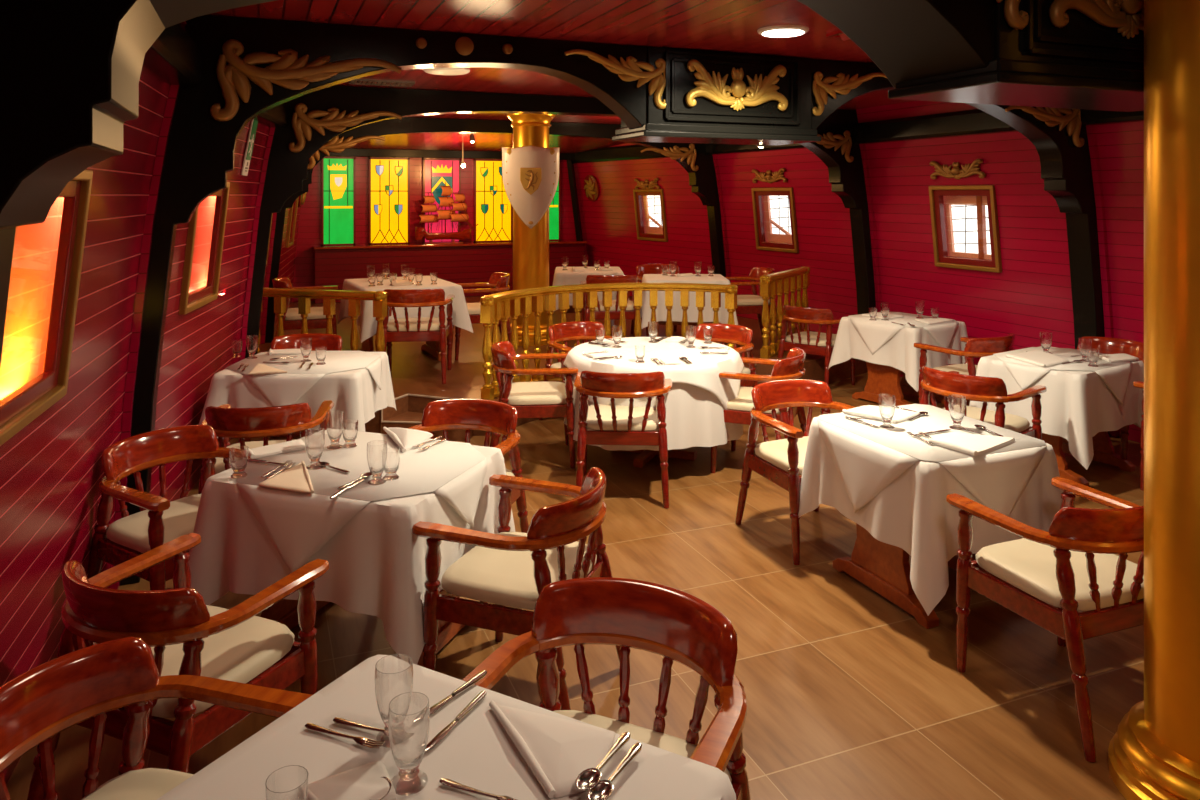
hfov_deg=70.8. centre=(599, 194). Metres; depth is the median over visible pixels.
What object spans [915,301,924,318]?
goblet
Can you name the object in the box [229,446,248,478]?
tumbler
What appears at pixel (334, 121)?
scroll
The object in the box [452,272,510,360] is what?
chair
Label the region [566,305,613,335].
dining table
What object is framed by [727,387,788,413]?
seat cushion
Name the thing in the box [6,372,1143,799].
floor
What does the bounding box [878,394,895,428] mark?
goblet
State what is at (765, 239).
window
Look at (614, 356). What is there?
spoon
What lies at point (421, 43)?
boss
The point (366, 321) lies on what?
tablecloth
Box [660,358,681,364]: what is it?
napkin
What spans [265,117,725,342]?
trim
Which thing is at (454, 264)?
wainscoting
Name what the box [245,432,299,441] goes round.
dining table
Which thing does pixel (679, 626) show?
chair
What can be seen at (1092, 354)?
goblet
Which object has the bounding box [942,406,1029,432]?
seat cushion
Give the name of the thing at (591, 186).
medallion
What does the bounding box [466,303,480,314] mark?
seat cushion
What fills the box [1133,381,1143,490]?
chair
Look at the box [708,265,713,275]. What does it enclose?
tumbler
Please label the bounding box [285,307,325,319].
seat cushion
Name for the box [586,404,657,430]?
seat cushion
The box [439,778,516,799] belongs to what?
fork
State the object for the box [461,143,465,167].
pendant light
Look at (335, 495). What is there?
knife
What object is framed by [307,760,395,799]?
napkin
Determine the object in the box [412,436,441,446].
fork
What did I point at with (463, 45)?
boss
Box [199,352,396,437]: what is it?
tablecloth
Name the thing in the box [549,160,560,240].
window
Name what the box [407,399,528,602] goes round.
chair
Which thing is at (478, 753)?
tablecloth
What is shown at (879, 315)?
napkin
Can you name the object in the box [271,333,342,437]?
chair
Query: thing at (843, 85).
scroll
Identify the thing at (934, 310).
tumbler
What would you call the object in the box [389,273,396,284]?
tumbler
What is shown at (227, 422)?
chair
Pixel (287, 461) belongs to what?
fork
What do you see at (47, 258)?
window
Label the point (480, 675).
knife
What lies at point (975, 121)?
trim
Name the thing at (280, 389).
topper
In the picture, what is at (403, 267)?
goblet
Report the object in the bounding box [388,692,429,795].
goblet
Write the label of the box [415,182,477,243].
model ship
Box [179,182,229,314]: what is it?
window
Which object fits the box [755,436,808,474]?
seat cushion
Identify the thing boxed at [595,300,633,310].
seat cushion
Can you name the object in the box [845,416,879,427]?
knife
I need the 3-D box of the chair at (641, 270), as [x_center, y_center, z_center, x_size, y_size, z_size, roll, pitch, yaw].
[0.716,1.217,9.661,0.644,0.813,0.633,0,0,-16]
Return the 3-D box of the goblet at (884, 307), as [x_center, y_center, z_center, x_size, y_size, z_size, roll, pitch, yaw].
[2.596,1.061,7.696,0.080,0.155,0.080,0,0,-22]
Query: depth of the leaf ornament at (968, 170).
7.82 m
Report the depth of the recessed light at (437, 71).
6.08 m
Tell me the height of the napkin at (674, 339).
0.024 m
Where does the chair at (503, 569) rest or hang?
on the floor
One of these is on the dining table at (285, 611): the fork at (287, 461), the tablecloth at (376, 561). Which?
the tablecloth at (376, 561)
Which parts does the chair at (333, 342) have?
crest rail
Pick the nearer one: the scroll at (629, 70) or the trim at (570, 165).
the scroll at (629, 70)
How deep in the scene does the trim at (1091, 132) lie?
6.62 m
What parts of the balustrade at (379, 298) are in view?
handrail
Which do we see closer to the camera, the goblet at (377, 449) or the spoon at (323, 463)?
the goblet at (377, 449)
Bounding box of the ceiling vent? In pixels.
[349,78,414,86]
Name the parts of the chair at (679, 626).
armrest, leg, crest rail, rail, armrest, leg, seat frame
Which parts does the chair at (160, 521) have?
leg, armrest, seat frame, leg, rail, crest rail, leg, armrest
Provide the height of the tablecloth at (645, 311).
0.514 m
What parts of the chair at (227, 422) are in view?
leg, armrest, leg, crest rail, rail, armrest, leg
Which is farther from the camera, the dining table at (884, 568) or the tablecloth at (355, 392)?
the tablecloth at (355, 392)
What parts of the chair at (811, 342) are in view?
leg, leg, rail, crest rail, seat frame, leg, leg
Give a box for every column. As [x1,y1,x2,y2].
[507,113,554,345]
[1108,0,1199,799]
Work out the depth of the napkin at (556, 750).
1.73 m
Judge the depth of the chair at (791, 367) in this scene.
5.72 m
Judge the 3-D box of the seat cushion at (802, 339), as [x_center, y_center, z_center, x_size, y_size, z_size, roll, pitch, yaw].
[2.163,1.431,8.444,0.529,0.065,0.495,0,0,42]
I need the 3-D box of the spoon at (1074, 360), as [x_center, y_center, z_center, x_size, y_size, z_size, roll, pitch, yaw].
[3.191,1.132,5.719,0.199,0.012,0.045,0,0,-25]
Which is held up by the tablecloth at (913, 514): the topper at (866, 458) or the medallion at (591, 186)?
the topper at (866, 458)
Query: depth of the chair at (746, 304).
9.09 m
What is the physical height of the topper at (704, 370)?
0.384 m
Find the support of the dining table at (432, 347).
on the platform
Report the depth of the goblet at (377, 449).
3.33 m
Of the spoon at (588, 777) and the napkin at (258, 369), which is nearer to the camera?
the spoon at (588, 777)
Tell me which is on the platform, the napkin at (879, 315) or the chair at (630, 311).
the chair at (630, 311)
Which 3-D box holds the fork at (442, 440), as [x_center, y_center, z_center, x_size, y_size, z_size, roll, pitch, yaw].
[-0.757,1.131,3.833,0.023,0.009,0.196,0,0,24]
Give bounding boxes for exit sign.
[241,119,257,175]
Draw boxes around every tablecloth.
[157,655,735,799]
[189,430,514,664]
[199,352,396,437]
[338,276,472,342]
[553,267,628,310]
[564,381,742,450]
[640,274,737,328]
[798,417,1062,615]
[828,316,967,391]
[969,346,1143,469]
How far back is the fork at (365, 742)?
1.77 m
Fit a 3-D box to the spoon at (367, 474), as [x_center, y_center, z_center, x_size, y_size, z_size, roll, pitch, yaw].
[-0.967,1.132,3.347,0.045,0.012,0.199,0,0,24]
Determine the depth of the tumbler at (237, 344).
5.92 m
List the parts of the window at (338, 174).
crown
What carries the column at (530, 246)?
on the platform
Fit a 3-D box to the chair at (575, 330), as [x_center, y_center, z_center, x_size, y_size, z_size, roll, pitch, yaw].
[-0.120,1.497,7.015,0.644,0.813,0.633,0,0,-29]
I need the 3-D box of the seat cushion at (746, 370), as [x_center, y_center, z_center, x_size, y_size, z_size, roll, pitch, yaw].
[0.913,1.431,6.874,0.529,0.065,0.495,0,0,38]
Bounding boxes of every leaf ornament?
[634,178,659,189]
[752,168,786,182]
[930,159,985,178]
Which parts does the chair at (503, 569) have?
leg, armrest, leg, seat frame, armrest, leg, crest rail, rail, leg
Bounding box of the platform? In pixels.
[259,296,867,435]
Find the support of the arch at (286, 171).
attached to the wall at (1031, 295)
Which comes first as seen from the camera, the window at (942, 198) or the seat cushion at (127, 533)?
the seat cushion at (127, 533)
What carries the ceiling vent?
in the ceiling at (713, 25)
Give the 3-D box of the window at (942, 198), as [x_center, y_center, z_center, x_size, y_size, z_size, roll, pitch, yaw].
[3.457,0.301,7.901,0.264,0.783,0.764,0,0,-23]
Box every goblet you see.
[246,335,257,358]
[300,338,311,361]
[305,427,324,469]
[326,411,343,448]
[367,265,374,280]
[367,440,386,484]
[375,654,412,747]
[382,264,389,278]
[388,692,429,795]
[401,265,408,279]
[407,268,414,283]
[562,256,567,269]
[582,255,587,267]
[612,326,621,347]
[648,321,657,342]
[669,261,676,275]
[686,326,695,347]
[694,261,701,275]
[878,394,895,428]
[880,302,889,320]
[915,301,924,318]
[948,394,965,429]
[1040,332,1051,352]
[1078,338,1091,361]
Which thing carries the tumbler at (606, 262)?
on the tablecloth at (561, 277)
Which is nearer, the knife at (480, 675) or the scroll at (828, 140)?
the knife at (480, 675)
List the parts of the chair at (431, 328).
leg, leg, crest rail, rail, seat frame, leg, leg, armrest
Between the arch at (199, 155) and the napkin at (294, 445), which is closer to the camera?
the napkin at (294, 445)
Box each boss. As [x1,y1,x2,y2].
[416,38,426,48]
[455,37,473,54]
[502,44,512,53]
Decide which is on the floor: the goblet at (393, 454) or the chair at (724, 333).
the chair at (724, 333)
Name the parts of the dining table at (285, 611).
trestle panel, trestle panel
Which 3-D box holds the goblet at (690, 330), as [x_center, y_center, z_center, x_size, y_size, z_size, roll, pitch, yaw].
[0.681,1.060,6.324,0.080,0.155,0.080,0,0,-22]
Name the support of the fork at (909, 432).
on the topper at (866, 458)
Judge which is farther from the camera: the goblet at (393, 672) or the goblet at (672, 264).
the goblet at (672, 264)
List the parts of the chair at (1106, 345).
crest rail, leg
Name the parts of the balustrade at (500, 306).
rail, handrail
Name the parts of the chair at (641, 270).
leg, crest rail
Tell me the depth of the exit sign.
6.07 m
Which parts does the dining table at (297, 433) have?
trestle panel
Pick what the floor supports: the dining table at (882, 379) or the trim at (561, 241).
the dining table at (882, 379)
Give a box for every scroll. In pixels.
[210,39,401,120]
[289,103,401,152]
[307,135,384,169]
[565,49,665,108]
[641,143,698,170]
[812,71,887,115]
[816,130,853,162]
[996,0,1028,29]
[1005,106,1083,146]
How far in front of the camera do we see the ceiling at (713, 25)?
4.51 m
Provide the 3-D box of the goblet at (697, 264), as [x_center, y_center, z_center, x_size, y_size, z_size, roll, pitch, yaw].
[1.047,0.788,9.029,0.080,0.155,0.080,0,0,-22]
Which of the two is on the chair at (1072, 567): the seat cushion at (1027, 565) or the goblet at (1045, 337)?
the seat cushion at (1027, 565)
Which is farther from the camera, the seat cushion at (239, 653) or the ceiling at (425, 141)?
the ceiling at (425, 141)
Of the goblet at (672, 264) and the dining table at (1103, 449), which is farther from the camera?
the goblet at (672, 264)
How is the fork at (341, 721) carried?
on the tablecloth at (478, 753)
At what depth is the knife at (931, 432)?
4.02 m
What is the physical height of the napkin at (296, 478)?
0.017 m
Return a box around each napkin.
[248,363,286,374]
[248,439,305,458]
[259,461,313,492]
[269,349,300,354]
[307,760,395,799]
[383,427,432,451]
[391,279,411,285]
[489,701,615,798]
[572,267,585,271]
[585,352,611,357]
[595,338,614,344]
[599,267,612,270]
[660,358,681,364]
[665,336,684,342]
[677,273,693,276]
[704,348,727,352]
[842,405,919,423]
[862,313,903,319]
[915,318,953,324]
[929,432,1014,456]
[1006,350,1068,367]
[1099,353,1138,362]
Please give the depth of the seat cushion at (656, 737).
2.17 m
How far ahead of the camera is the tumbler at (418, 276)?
8.10 m
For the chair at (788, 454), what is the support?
on the floor
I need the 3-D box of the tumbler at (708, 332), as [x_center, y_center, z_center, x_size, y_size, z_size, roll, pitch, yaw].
[0.830,1.081,6.495,0.072,0.112,0.072,0,0,-22]
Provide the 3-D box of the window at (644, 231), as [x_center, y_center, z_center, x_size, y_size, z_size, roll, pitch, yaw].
[0.815,0.301,12.859,0.242,0.783,0.764,0,0,-32]
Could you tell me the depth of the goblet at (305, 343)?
5.77 m
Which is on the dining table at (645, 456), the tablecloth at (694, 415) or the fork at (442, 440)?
the tablecloth at (694, 415)
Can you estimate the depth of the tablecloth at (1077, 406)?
5.50 m
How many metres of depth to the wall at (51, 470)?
3.51 m
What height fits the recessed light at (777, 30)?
0.024 m
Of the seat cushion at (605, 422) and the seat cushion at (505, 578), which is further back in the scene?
the seat cushion at (605, 422)
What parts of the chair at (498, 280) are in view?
leg, armrest, armrest, seat frame, leg, crest rail, rail, leg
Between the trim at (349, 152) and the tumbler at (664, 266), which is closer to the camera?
the tumbler at (664, 266)
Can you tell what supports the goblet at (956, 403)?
on the topper at (866, 458)
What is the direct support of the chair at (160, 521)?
on the floor
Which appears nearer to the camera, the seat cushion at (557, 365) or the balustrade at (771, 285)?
the seat cushion at (557, 365)
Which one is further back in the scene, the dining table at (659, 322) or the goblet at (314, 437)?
the dining table at (659, 322)
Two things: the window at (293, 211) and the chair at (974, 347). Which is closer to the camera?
the chair at (974, 347)
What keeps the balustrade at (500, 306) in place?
on the platform
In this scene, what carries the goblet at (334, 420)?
on the topper at (298, 525)
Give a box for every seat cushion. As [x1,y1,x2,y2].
[81,768,193,799]
[106,494,200,552]
[151,605,294,717]
[215,439,296,473]
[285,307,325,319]
[387,317,446,331]
[441,532,596,609]
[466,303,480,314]
[506,469,513,475]
[507,381,566,404]
[550,362,560,374]
[553,710,731,780]
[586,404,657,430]
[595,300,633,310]
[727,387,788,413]
[737,295,770,305]
[742,367,750,373]
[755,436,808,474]
[785,331,836,346]
[933,364,977,374]
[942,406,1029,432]
[975,538,1143,610]
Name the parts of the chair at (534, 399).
leg, leg, crest rail, rail, seat frame, armrest, armrest, leg, leg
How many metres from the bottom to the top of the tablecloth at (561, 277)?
0.475 m
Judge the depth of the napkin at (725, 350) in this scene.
6.11 m
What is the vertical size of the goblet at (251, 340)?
0.155 m
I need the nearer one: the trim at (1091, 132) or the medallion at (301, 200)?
the trim at (1091, 132)
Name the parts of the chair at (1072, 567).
leg, armrest, seat frame, leg, leg, armrest, crest rail, rail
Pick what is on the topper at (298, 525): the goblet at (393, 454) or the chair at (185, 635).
the goblet at (393, 454)
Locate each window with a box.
[0,170,92,445]
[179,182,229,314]
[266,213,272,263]
[286,197,298,247]
[321,156,355,245]
[368,157,409,244]
[423,158,460,243]
[474,159,512,241]
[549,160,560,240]
[633,189,667,241]
[751,188,798,252]
[929,185,1001,272]
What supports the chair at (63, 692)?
on the floor
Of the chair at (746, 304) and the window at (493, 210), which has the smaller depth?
the chair at (746, 304)
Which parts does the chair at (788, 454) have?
leg, seat frame, armrest, rail, crest rail, leg, leg, armrest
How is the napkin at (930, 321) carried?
on the topper at (874, 334)
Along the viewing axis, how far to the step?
6.56 m
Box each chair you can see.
[0,637,311,799]
[27,533,328,799]
[88,425,249,590]
[198,400,333,493]
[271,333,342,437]
[272,277,337,336]
[383,289,454,383]
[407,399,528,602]
[412,467,620,709]
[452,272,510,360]
[463,577,750,799]
[490,341,577,467]
[539,321,611,419]
[574,371,671,507]
[580,275,639,342]
[631,264,695,336]
[695,323,757,441]
[711,348,805,472]
[725,267,777,334]
[735,379,855,564]
[777,305,855,385]
[914,333,1014,405]
[919,366,1046,439]
[946,477,1143,761]
[1077,336,1143,459]
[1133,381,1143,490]
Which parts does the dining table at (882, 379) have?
trestle panel, trestle panel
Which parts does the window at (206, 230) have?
sash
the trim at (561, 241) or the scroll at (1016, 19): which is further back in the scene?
the trim at (561, 241)
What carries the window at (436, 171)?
in the wall at (309, 230)
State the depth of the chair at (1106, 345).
6.35 m
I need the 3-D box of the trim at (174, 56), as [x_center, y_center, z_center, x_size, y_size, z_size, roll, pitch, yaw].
[-2.321,-0.650,5.713,0.548,0.220,14.957,0,0,-18]
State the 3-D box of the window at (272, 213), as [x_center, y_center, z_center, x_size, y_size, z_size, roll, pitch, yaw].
[-3.377,0.292,8.432,0.260,0.888,1.720,0,0,-18]
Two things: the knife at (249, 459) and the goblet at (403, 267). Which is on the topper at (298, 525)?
the knife at (249, 459)
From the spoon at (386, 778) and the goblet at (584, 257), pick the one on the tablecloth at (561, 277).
the goblet at (584, 257)
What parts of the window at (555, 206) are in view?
pane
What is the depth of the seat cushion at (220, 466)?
4.71 m
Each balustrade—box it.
[258,288,386,352]
[480,283,737,399]
[760,266,809,358]
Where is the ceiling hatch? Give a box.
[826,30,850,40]
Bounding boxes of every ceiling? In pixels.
[210,0,916,123]
[351,133,625,152]
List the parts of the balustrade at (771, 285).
rail, handrail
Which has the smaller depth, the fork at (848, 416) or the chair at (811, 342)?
the fork at (848, 416)
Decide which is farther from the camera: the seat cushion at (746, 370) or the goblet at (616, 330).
the seat cushion at (746, 370)
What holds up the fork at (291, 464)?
on the topper at (298, 525)
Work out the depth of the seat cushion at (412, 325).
7.33 m
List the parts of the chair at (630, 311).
leg, leg, seat frame, crest rail, leg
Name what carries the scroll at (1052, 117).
attached to the wall at (1031, 295)
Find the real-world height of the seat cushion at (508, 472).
0.065 m
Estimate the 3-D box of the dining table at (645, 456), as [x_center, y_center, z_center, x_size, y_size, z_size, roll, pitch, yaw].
[0.391,1.528,6.187,1.176,0.745,1.176,0,0,-22]
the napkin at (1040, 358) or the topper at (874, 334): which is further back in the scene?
the topper at (874, 334)
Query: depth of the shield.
9.13 m
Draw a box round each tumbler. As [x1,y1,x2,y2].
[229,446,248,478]
[231,340,242,357]
[265,765,307,799]
[315,346,326,364]
[342,419,357,447]
[368,274,375,285]
[376,273,383,284]
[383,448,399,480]
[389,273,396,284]
[415,273,422,284]
[430,272,437,283]
[594,260,599,269]
[595,329,604,343]
[604,260,609,267]
[635,345,644,362]
[662,264,667,274]
[703,328,712,343]
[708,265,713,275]
[869,307,876,320]
[931,307,938,318]
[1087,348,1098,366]
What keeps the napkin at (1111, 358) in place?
on the topper at (1116, 376)
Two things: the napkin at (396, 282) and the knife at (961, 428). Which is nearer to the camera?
the knife at (961, 428)
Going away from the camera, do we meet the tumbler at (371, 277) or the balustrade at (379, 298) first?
the balustrade at (379, 298)
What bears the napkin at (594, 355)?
on the topper at (704, 370)
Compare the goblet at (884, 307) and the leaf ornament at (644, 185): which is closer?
the goblet at (884, 307)
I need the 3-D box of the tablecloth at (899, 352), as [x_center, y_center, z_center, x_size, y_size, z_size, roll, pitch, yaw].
[2.764,1.405,7.771,0.884,0.516,0.990,0,0,-33]
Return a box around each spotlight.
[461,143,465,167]
[470,133,474,142]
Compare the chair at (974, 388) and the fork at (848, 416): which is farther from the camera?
the chair at (974, 388)
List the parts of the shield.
crest plate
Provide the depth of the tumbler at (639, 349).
5.73 m
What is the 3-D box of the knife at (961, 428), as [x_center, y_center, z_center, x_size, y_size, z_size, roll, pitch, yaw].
[1.804,1.132,3.999,0.020,0.009,0.230,0,0,-28]
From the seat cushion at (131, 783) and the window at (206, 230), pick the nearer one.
the seat cushion at (131, 783)
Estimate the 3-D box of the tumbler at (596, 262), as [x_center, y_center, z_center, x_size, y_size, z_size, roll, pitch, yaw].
[-0.035,0.809,9.751,0.072,0.112,0.072,0,0,-22]
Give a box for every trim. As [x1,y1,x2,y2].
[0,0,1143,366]
[110,85,276,588]
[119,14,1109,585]
[143,24,288,127]
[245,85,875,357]
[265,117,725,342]
[312,240,586,249]
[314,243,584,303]
[326,148,574,159]
[566,160,582,240]
[573,109,1143,163]
[713,125,1118,437]
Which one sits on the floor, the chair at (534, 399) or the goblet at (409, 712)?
the chair at (534, 399)
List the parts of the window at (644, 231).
rail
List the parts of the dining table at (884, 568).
trestle panel, trestle panel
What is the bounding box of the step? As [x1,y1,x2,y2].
[381,411,472,440]
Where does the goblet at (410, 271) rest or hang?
on the tablecloth at (366, 321)
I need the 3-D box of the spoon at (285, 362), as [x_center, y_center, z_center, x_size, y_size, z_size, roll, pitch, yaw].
[-2.185,1.132,5.709,0.199,0.012,0.045,0,0,9]
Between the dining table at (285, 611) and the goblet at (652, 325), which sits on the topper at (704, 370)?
the goblet at (652, 325)
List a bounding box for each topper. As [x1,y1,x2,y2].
[225,351,381,405]
[237,431,486,572]
[563,337,743,409]
[817,404,1045,516]
[849,312,958,354]
[993,347,1132,404]
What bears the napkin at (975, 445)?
on the topper at (866, 458)
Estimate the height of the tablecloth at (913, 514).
0.597 m
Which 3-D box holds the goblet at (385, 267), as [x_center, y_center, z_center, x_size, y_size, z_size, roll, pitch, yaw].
[-2.205,0.788,8.707,0.080,0.155,0.080,0,0,-22]
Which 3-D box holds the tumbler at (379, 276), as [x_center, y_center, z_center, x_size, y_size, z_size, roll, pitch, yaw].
[-2.116,0.809,8.126,0.072,0.112,0.072,0,0,-22]
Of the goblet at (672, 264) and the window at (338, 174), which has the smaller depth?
the goblet at (672, 264)
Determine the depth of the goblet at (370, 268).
8.47 m
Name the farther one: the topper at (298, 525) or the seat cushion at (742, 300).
the seat cushion at (742, 300)
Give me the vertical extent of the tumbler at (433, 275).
0.112 m
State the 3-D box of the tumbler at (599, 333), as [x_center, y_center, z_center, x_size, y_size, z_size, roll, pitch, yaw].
[0.000,1.081,6.451,0.072,0.112,0.072,0,0,-22]
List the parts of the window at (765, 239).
rail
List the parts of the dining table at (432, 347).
trestle panel, trestle panel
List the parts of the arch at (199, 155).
moulding, panel moulding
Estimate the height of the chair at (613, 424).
0.813 m
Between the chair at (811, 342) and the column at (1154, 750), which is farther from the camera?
the chair at (811, 342)
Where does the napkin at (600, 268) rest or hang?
on the tablecloth at (561, 277)
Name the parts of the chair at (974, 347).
leg, armrest, armrest, leg, leg, crest rail, rail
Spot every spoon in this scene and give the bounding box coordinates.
[263,361,289,363]
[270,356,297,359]
[319,462,349,472]
[337,472,371,489]
[369,777,391,799]
[575,732,629,790]
[587,742,641,799]
[597,356,621,359]
[907,411,927,420]
[974,425,1003,436]
[1061,360,1081,363]
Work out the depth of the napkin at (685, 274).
9.00 m
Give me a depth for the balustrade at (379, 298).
7.06 m
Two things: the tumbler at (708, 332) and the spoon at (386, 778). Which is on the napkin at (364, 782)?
the spoon at (386, 778)
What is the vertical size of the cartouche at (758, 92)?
0.311 m
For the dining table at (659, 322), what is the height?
0.748 m
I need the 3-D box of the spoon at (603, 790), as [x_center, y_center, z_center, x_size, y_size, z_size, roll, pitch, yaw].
[0.033,1.127,1.648,0.045,0.012,0.199,0,0,29]
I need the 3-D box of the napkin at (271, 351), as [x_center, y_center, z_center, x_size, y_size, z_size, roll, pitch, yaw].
[-2.272,1.127,6.108,0.256,0.024,0.166,0,0,-10]
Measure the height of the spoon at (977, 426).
0.012 m
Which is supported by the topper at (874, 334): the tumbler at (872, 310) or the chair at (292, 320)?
the tumbler at (872, 310)
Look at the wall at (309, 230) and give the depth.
13.19 m
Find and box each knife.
[248,458,287,465]
[330,478,364,498]
[425,691,486,751]
[430,670,486,714]
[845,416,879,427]
[915,429,950,435]
[960,427,983,434]
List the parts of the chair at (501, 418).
armrest, crest rail, rail, armrest, seat frame, leg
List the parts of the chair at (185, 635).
leg, rail, crest rail, armrest, leg, leg, seat frame, armrest, leg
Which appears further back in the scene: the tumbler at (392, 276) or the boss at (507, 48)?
the tumbler at (392, 276)
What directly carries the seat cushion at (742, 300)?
on the chair at (746, 304)
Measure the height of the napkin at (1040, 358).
0.028 m
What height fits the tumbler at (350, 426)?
0.112 m
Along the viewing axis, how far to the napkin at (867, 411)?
4.35 m
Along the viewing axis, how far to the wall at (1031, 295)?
8.45 m
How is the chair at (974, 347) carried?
on the floor
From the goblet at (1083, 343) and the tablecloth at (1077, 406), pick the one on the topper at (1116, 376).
the goblet at (1083, 343)
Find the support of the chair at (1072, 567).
on the floor
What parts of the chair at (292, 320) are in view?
leg, crest rail, seat frame, armrest, leg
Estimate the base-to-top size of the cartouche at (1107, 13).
0.311 m
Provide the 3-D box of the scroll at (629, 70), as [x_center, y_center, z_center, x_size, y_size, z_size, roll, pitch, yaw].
[0.103,-0.692,5.073,0.673,0.333,0.054,0,0,-22]
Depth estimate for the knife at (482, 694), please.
1.83 m
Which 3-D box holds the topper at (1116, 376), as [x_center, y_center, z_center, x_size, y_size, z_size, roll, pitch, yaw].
[3.222,1.261,5.907,0.849,0.243,0.849,0,0,11]
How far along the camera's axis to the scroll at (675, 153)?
11.13 m
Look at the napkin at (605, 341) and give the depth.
6.47 m
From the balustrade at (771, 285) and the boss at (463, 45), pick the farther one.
the balustrade at (771, 285)
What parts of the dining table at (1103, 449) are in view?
trestle panel, trestle panel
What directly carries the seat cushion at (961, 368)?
on the chair at (974, 347)
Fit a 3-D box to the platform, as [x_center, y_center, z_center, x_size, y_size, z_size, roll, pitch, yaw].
[-0.940,1.758,10.419,6.429,0.283,7.076,0,0,-22]
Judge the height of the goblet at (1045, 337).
0.155 m
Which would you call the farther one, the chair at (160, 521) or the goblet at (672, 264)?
the goblet at (672, 264)
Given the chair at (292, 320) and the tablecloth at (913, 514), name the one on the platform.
the chair at (292, 320)
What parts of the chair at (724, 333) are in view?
crest rail, rail, armrest, seat frame, leg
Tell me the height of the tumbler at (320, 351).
0.112 m
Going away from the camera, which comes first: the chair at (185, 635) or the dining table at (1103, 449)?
the chair at (185, 635)
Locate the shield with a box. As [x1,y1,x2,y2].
[502,145,558,228]
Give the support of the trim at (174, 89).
attached to the wall at (51, 470)
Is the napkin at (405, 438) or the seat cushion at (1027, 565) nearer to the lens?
the seat cushion at (1027, 565)
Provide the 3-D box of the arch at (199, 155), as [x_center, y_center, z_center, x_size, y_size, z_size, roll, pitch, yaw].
[0.770,0.495,5.569,7.039,2.810,0.510,0,0,-22]
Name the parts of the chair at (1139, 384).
armrest, leg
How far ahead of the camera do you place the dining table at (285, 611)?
3.60 m
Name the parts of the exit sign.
green panel, green panel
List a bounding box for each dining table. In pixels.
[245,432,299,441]
[260,599,464,666]
[358,334,440,360]
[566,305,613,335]
[613,449,696,467]
[657,321,712,336]
[833,523,1022,628]
[852,361,943,405]
[1042,431,1134,486]
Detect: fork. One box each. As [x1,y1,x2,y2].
[261,460,291,476]
[265,462,295,478]
[305,723,384,748]
[333,717,384,731]
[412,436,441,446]
[418,439,445,449]
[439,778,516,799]
[848,416,881,420]
[906,431,933,444]
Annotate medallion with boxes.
[298,192,306,206]
[584,175,599,201]
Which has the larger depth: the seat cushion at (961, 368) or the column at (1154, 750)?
the seat cushion at (961, 368)
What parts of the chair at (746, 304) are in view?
armrest, armrest, seat frame, rail, leg, crest rail, leg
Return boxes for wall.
[0,21,300,784]
[292,157,587,301]
[576,101,1143,442]
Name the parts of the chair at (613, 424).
armrest, leg, leg, crest rail, rail, seat frame, leg, armrest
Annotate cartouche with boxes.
[685,59,787,110]
[1048,0,1143,38]
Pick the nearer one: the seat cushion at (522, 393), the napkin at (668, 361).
the napkin at (668, 361)
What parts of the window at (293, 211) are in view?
sash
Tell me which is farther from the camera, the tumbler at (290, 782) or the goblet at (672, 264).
the goblet at (672, 264)
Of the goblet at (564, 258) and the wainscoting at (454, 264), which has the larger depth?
the wainscoting at (454, 264)
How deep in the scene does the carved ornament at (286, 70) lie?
4.32 m
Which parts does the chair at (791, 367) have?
leg, leg, armrest, armrest, seat frame, leg, crest rail, rail, leg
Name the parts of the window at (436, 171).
crown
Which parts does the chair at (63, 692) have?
rail, crest rail, leg, armrest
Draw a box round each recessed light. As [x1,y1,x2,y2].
[423,68,469,74]
[757,25,808,36]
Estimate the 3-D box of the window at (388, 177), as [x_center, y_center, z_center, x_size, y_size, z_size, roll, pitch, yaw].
[-3.313,0.095,13.286,0.630,1.370,0.050,0,0,-22]
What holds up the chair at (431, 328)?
on the platform
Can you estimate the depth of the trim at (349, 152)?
13.33 m
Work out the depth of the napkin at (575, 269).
9.60 m
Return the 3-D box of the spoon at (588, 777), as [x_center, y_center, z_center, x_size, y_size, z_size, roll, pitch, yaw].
[0.010,1.127,1.682,0.045,0.012,0.199,0,0,29]
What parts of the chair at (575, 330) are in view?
leg, seat frame, armrest, rail, crest rail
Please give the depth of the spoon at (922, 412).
4.33 m
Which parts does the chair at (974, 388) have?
leg, crest rail, rail, leg, armrest, seat frame, leg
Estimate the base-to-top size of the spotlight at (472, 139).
0.254 m

